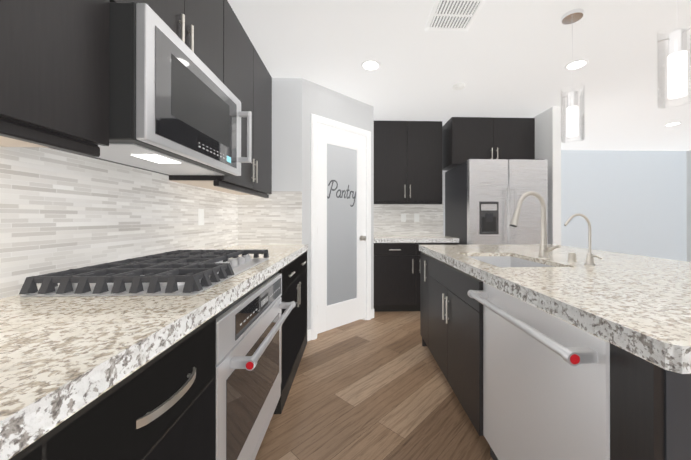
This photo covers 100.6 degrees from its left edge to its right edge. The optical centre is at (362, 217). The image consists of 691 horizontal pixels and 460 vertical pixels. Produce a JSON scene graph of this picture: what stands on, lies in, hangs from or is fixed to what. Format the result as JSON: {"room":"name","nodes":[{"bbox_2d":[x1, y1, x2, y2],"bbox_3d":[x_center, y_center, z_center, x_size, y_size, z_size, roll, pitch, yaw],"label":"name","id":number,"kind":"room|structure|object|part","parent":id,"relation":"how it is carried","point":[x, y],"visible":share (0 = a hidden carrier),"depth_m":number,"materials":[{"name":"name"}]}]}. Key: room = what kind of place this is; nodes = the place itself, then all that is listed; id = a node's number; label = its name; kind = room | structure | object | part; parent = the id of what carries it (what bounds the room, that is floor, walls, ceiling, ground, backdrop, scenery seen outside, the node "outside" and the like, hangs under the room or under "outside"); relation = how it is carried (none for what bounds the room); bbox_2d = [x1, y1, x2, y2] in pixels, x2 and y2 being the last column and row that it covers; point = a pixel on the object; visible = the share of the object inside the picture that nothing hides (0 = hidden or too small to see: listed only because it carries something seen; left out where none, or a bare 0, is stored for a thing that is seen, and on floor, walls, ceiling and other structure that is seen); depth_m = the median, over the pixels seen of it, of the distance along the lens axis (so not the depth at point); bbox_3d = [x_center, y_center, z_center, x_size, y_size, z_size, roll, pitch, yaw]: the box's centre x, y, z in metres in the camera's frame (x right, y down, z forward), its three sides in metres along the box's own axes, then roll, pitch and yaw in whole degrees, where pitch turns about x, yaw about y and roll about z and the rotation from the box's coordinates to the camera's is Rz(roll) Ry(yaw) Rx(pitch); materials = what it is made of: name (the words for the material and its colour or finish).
{"room":"kitchen","nodes":[
{"label":"kitchen","id":0,"kind":"room"},
{"bbox_2d":[272,78,301,190],"bbox_3d":[-0.862,-0.067,2.700,0.595,2.460,0.100,0,0,-2],"label":"wall","id":1,"kind":"structure","parent":0,"point":[286,134],"depth_m":2.66,"materials":[{"name":"white paint"}]},
{"bbox_2d":[238,191,301,244],"bbox_3d":[-0.855,0.003,2.645,0.584,0.490,0.010,0,0,-2],"label":"backsplash","id":2,"kind":"structure","parent":1,"relation":"attached to","point":[275,217],"depth_m":2.64,"materials":[{"name":"tile"}]},
{"bbox_2d":[302,78,373,329],"bbox_3d":[-0.253,-0.066,3.037,0.970,2.460,0.100,0,0,-45],"label":"wall","id":3,"kind":"structure","parent":0,"point":[319,100],"depth_m":2.80,"materials":[{"name":"grey paint"}]},
{"bbox_2d":[307,309,373,340],"bbox_3d":[-0.213,1.111,2.993,0.970,0.105,0.014,0,0,-45],"label":"baseboard","id":4,"kind":"structure","parent":3,"relation":"attached to","point":[309,330],"depth_m":2.71,"materials":[{"name":"white wood"}]},
{"bbox_2d":[311,114,370,339],"bbox_3d":[-0.231,0.087,3.040,0.820,2.153,0.126,0,0,-45],"label":"door frame","id":5,"kind":"structure","parent":3,"relation":"attached to","point":[318,120],"depth_m":2.85,"materials":[{"name":"white wood"}]},
{"bbox_2d":[317,124,365,333],"bbox_3d":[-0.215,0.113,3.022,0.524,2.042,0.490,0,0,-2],"label":"pantry door","id":6,"kind":"structure","parent":3,"relation":"in","point":[341,237],"depth_m":3.00,"materials":[{"name":"white wood"}]},
{"bbox_2d":[327,180,355,206],"bbox_3d":[-0.216,-0.253,3.031,0.409,0.273,0.002,0,0,-45],"label":"sign","id":7,"kind":"object","parent":6,"relation":"attached to","point":[348,197],"depth_m":3.02,"materials":[{"name":"grey"}]},
{"bbox_2d":[255,311,492,459],"bbox_3d":[2.480,1.186,2.036,7.830,0.050,7.150,0,0,-2],"label":"floor","id":8,"kind":"structure","parent":0,"point":[377,387],"depth_m":1.78,"materials":[{"name":"brown wood"}]},
{"bbox_2d":[9,421,64,459],"bbox_3d":[-0.748,0.724,0.130,0.642,0.860,0.500,0,0,-2],"label":"base cabinet","id":9,"kind":"object","parent":8,"relation":"on","point":[51,446],"depth_m":0.40,"materials":[{"name":"black wood"}]},
{"bbox_2d":[65,315,215,459],"bbox_3d":[-0.765,0.726,0.626,0.642,0.860,0.492,0,0,-2],"label":"base cabinet","id":10,"kind":"object","parent":8,"relation":"on","point":[161,406],"depth_m":0.63,"materials":[{"name":"black wood"}]},
{"bbox_2d":[274,251,306,413],"bbox_3d":[-0.818,0.731,2.163,0.642,0.860,0.968,0,0,-2],"label":"base cabinet","id":11,"kind":"object","parent":8,"relation":"on","point":[294,275],"depth_m":2.01,"materials":[{"name":"black wood"}]},
{"bbox_2d":[0,244,307,459],"bbox_3d":[-0.758,0.268,0.651,0.640,0.052,3.998,0,0,-2],"label":"countertop","id":12,"kind":"structure","parent":11,"relation":"on","point":[62,359],"depth_m":0.58,"materials":[{"name":"stone"}]},
{"bbox_2d":[19,249,268,296],"bbox_3d":[-0.797,0.213,1.277,0.543,0.060,0.812,0,0,-2],"label":"gas cooktop","id":13,"kind":"object","parent":12,"relation":"in","point":[183,272],"visible":0.98,"depth_m":0.97,"materials":[{"name":"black metal"}]},
{"bbox_2d":[216,271,295,459],"bbox_3d":[-0.714,0.674,1.278,0.675,0.748,0.802,0,0,-2],"label":"wall oven","id":14,"kind":"object","parent":11,"relation":"in","point":[248,358],"visible":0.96,"depth_m":1.14,"materials":[{"name":"grey metal"}]},
{"bbox_2d":[374,243,457,311],"bbox_3d":[0.637,0.735,3.767,1.044,0.861,0.663,0,0,-2],"label":"base cabinet","id":15,"kind":"object","parent":8,"relation":"on","point":[396,276],"visible":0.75,"depth_m":3.47,"materials":[{"name":"black wood"}]},
{"bbox_2d":[374,235,458,242],"bbox_3d":[0.637,0.278,3.769,1.044,0.052,0.644,0,0,-2],"label":"countertop","id":16,"kind":"structure","parent":15,"relation":"on","point":[412,239],"depth_m":3.46,"materials":[{"name":"stone"}]},
{"bbox_2d":[445,158,547,244],"bbox_3d":[1.641,0.247,3.632,0.910,1.837,0.928,0,0,-2],"label":"refrigerator","id":17,"kind":"object","parent":8,"relation":"on","point":[482,196],"visible":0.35,"depth_m":3.24,"materials":[{"name":"grey metal"}]},
{"bbox_2d":[419,247,690,459],"bbox_3d":[1.007,0.728,1.614,1.042,0.862,2.013,0,0,-2],"label":"kitchen island","id":18,"kind":"object","parent":8,"relation":"on","point":[543,350],"depth_m":0.92,"materials":[{"name":"black"}]},
{"bbox_2d":[467,282,609,459],"bbox_3d":[0.847,0.731,1.047,0.684,0.854,0.673,0,0,-2],"label":"dishwasher","id":19,"kind":"object","parent":18,"relation":"in","point":[544,376],"depth_m":0.96,"materials":[{"name":"grey metal"}]},
{"bbox_2d":[567,252,576,260],"bbox_3d":[1.188,0.222,1.624,0.048,0.046,0.048,0,0,-2],"label":"switch","id":20,"kind":"object","parent":18,"relation":"attached to","point":[571,256],"depth_m":1.61,"materials":[{"name":"silver metal"}]},
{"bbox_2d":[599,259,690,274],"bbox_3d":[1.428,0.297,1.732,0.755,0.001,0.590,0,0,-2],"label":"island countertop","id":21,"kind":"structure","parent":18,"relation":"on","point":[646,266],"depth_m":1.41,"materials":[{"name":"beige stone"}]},
{"bbox_2d":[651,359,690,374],"bbox_3d":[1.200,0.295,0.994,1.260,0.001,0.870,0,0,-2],"label":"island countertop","id":22,"kind":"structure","parent":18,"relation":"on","point":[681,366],"depth_m":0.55,"materials":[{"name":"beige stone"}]},
{"bbox_2d":[455,255,570,270],"bbox_3d":[0.858,0.389,1.713,0.393,0.235,0.598,0,0,-2],"label":"sink","id":23,"kind":"object","parent":22,"relation":"in","point":[488,262],"depth_m":1.76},
{"bbox_2d":[442,170,446,235],"bbox_3d":[1.143,-0.063,4.170,2.286,2.460,0.100,0,0,-2],"label":"wall","id":24,"kind":"structure","parent":0,"point":[443,185],"depth_m":4.12,"materials":[{"name":"white paint"}]},
{"bbox_2d":[374,121,441,203],"bbox_3d":[0.581,-0.725,3.914,0.941,1.097,0.373,0,0,-2],"label":"upper cabinet","id":25,"kind":"object","parent":24,"relation":"attached to","point":[407,162],"visible":0.94,"depth_m":3.77,"materials":[{"name":"black wood"}]},
{"bbox_2d":[374,201,442,234],"bbox_3d":[0.630,0.007,4.097,1.055,0.490,0.010,0,0,-2],"label":"backsplash","id":26,"kind":"structure","parent":24,"relation":"attached to","point":[387,219],"depth_m":4.09,"materials":[{"name":"tile"}]},
{"bbox_2d":[401,214,405,221],"bbox_3d":[0.583,0.002,4.087,0.072,0.116,0.006,0,0,-2],"label":"outlet","id":27,"kind":"object","parent":26,"relation":"attached to","point":[403,217],"visible":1,"depth_m":4.08,"materials":[{"name":"white plastic"}]},
{"bbox_2d":[414,214,418,221],"bbox_3d":[0.773,0.002,4.094,0.072,0.116,0.006,0,0,-2],"label":"outlet","id":28,"kind":"object","parent":26,"relation":"attached to","point":[416,217],"visible":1,"depth_m":4.09,"materials":[{"name":"white plastic"}]},
{"bbox_2d":[442,117,534,170],"bbox_3d":[1.657,-0.976,3.870,1.072,0.595,0.538,0,0,-2],"label":"upper cabinet","id":29,"kind":"object","parent":24,"relation":"attached to","point":[464,139],"visible":0.83,"depth_m":3.64,"materials":[{"name":"black wood"}]},
{"bbox_2d":[227,0,690,150],"bbox_3d":[2.480,-1.324,2.044,7.830,0.050,7.150,0,0,-2],"label":"ceiling","id":30,"kind":"structure","parent":0,"point":[505,58],"depth_m":2.34,"materials":[{"name":"white paint"}]},
{"bbox_2d":[361,60,380,69],"bbox_3d":[0.070,-1.294,2.436,0.170,0.007,0.170,0,0,-2],"label":"recessed light","id":31,"kind":"object","parent":30,"relation":"in","point":[370,64],"visible":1,"depth_m":2.42,"materials":[{"name":"white"}]},
{"bbox_2d":[424,0,485,30],"bbox_3d":[0.581,-1.296,1.833,0.300,0.008,0.300,0,0,-2],"label":"ceiling vent","id":32,"kind":"object","parent":30,"relation":"in","point":[452,15],"visible":1,"depth_m":1.83,"materials":[{"name":"white metal"}]},
{"bbox_2d":[453,83,464,89],"bbox_3d":[0.947,-1.282,2.816,0.120,0.030,0.120,0,0,-2],"label":"smoke detector","id":33,"kind":"object","parent":30,"relation":"attached to","point":[459,86],"visible":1,"depth_m":2.79,"materials":[{"name":"white plastic"}]},
{"bbox_2d":[561,8,584,142],"bbox_3d":[1.346,-0.897,1.838,0.125,0.804,0.125,0,0,-2],"label":"pendant light","id":34,"kind":"object","parent":30,"relation":"hanging from","point":[572,16],"visible":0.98,"depth_m":1.82,"materials":[{"name":"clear glass"}]},
{"bbox_3d":[1.346,-0.665,1.838,0.125,0.340,0.125,0,0,-2],"label":"glass","id":35,"kind":"part","parent":34,"relation":"part of","materials":[{"name":"glass"}]},
{"bbox_2d":[564,59,588,69],"bbox_3d":[1.811,-1.294,2.426,0.170,0.007,0.170,0,0,-2],"label":"recessed light","id":36,"kind":"object","parent":30,"relation":"in","point":[579,63],"visible":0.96,"depth_m":2.41,"materials":[{"name":"white"}]},
{"bbox_2d":[664,122,681,125],"bbox_3d":[4.280,-1.290,3.952,0.170,0.007,0.170,0,0,-2],"label":"recessed light","id":37,"kind":"object","parent":30,"relation":"in","point":[673,123],"visible":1,"depth_m":3.94,"materials":[{"name":"white"}]},
{"bbox_2d":[657,0,690,108],"bbox_3d":[1.367,-0.899,1.244,0.125,0.804,0.125,0,0,-2],"label":"pendant light","id":38,"kind":"object","parent":30,"relation":"hanging from","point":[677,67],"visible":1,"depth_m":1.23,"materials":[{"name":"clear glass"}]},
{"bbox_2d":[533,107,560,244],"bbox_3d":[2.229,-0.062,4.373,0.100,2.460,2.070,0,0,-2],"label":"wall","id":39,"kind":"structure","parent":0,"point":[548,134],"depth_m":3.34,"materials":[{"name":"white paint"}]},
{"bbox_2d":[561,150,686,260],"bbox_3d":[4.258,-0.059,5.528,4.035,2.460,0.100,0,0,-2],"label":"wall","id":40,"kind":"structure","parent":0,"point":[631,202],"depth_m":5.51,"materials":[{"name":"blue paint"}]},
{"bbox_2d":[686,150,690,261],"bbox_3d":[6.444,-0.069,2.126,0.100,2.460,7.050,0,0,-2],"label":"wall","id":41,"kind":"structure","parent":0,"point":[688,162],"depth_m":5.52,"materials":[{"name":"white paint"}]},
{"bbox_3d":[-1.160,-0.072,1.239,0.100,2.460,5.800,0,0,-2],"label":"wall","id":42,"kind":"structure","parent":0,"visible":0},
{"bbox_2d":[0,0,119,151],"bbox_3d":[-0.926,-0.761,0.575,0.317,1.084,0.611,0,0,-2],"label":"upper cabinet","id":43,"kind":"object","parent":42,"relation":"attached to","point":[54,73],"depth_m":0.73,"materials":[{"name":"black wood"}]},
{"bbox_2d":[0,146,237,297],"bbox_3d":[-1.084,-0.003,0.641,0.010,0.490,3.999,0,0,-2],"label":"backsplash","id":44,"kind":"structure","parent":42,"relation":"attached to","point":[61,210],"depth_m":1.15,"materials":[{"name":"tile"}]},
{"bbox_2d":[198,208,203,224],"bbox_3d":[-1.122,-0.005,1.991,0.006,0.116,0.072,0,0,-2],"label":"outlet","id":45,"kind":"object","parent":44,"relation":"attached to","point":[200,216],"visible":1,"depth_m":1.98,"materials":[{"name":"white plastic"}]},
{"bbox_2d":[120,0,227,87],"bbox_3d":[-0.950,-0.989,1.267,0.317,0.624,0.773,0,0,-2],"label":"upper cabinet","id":46,"kind":"object","parent":42,"relation":"attached to","point":[202,25],"depth_m":1.42,"materials":[{"name":"black wood"}]},
{"bbox_2d":[47,2,251,175],"bbox_3d":[-0.863,-0.453,1.268,0.490,0.435,0.767,0,0,-2],"label":"microwave","id":47,"kind":"object","parent":46,"relation":"attached to","point":[174,105],"visible":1,"depth_m":1.02,"materials":[{"name":"silver metal"}]},
{"bbox_2d":[169,3,271,195],"bbox_3d":[-0.981,-0.756,2.149,0.317,1.084,0.994,0,0,-2],"label":"upper cabinet","id":48,"kind":"object","parent":42,"relation":"attached to","point":[249,79],"depth_m":2.07,"materials":[{"name":"black wood"}]}
]}

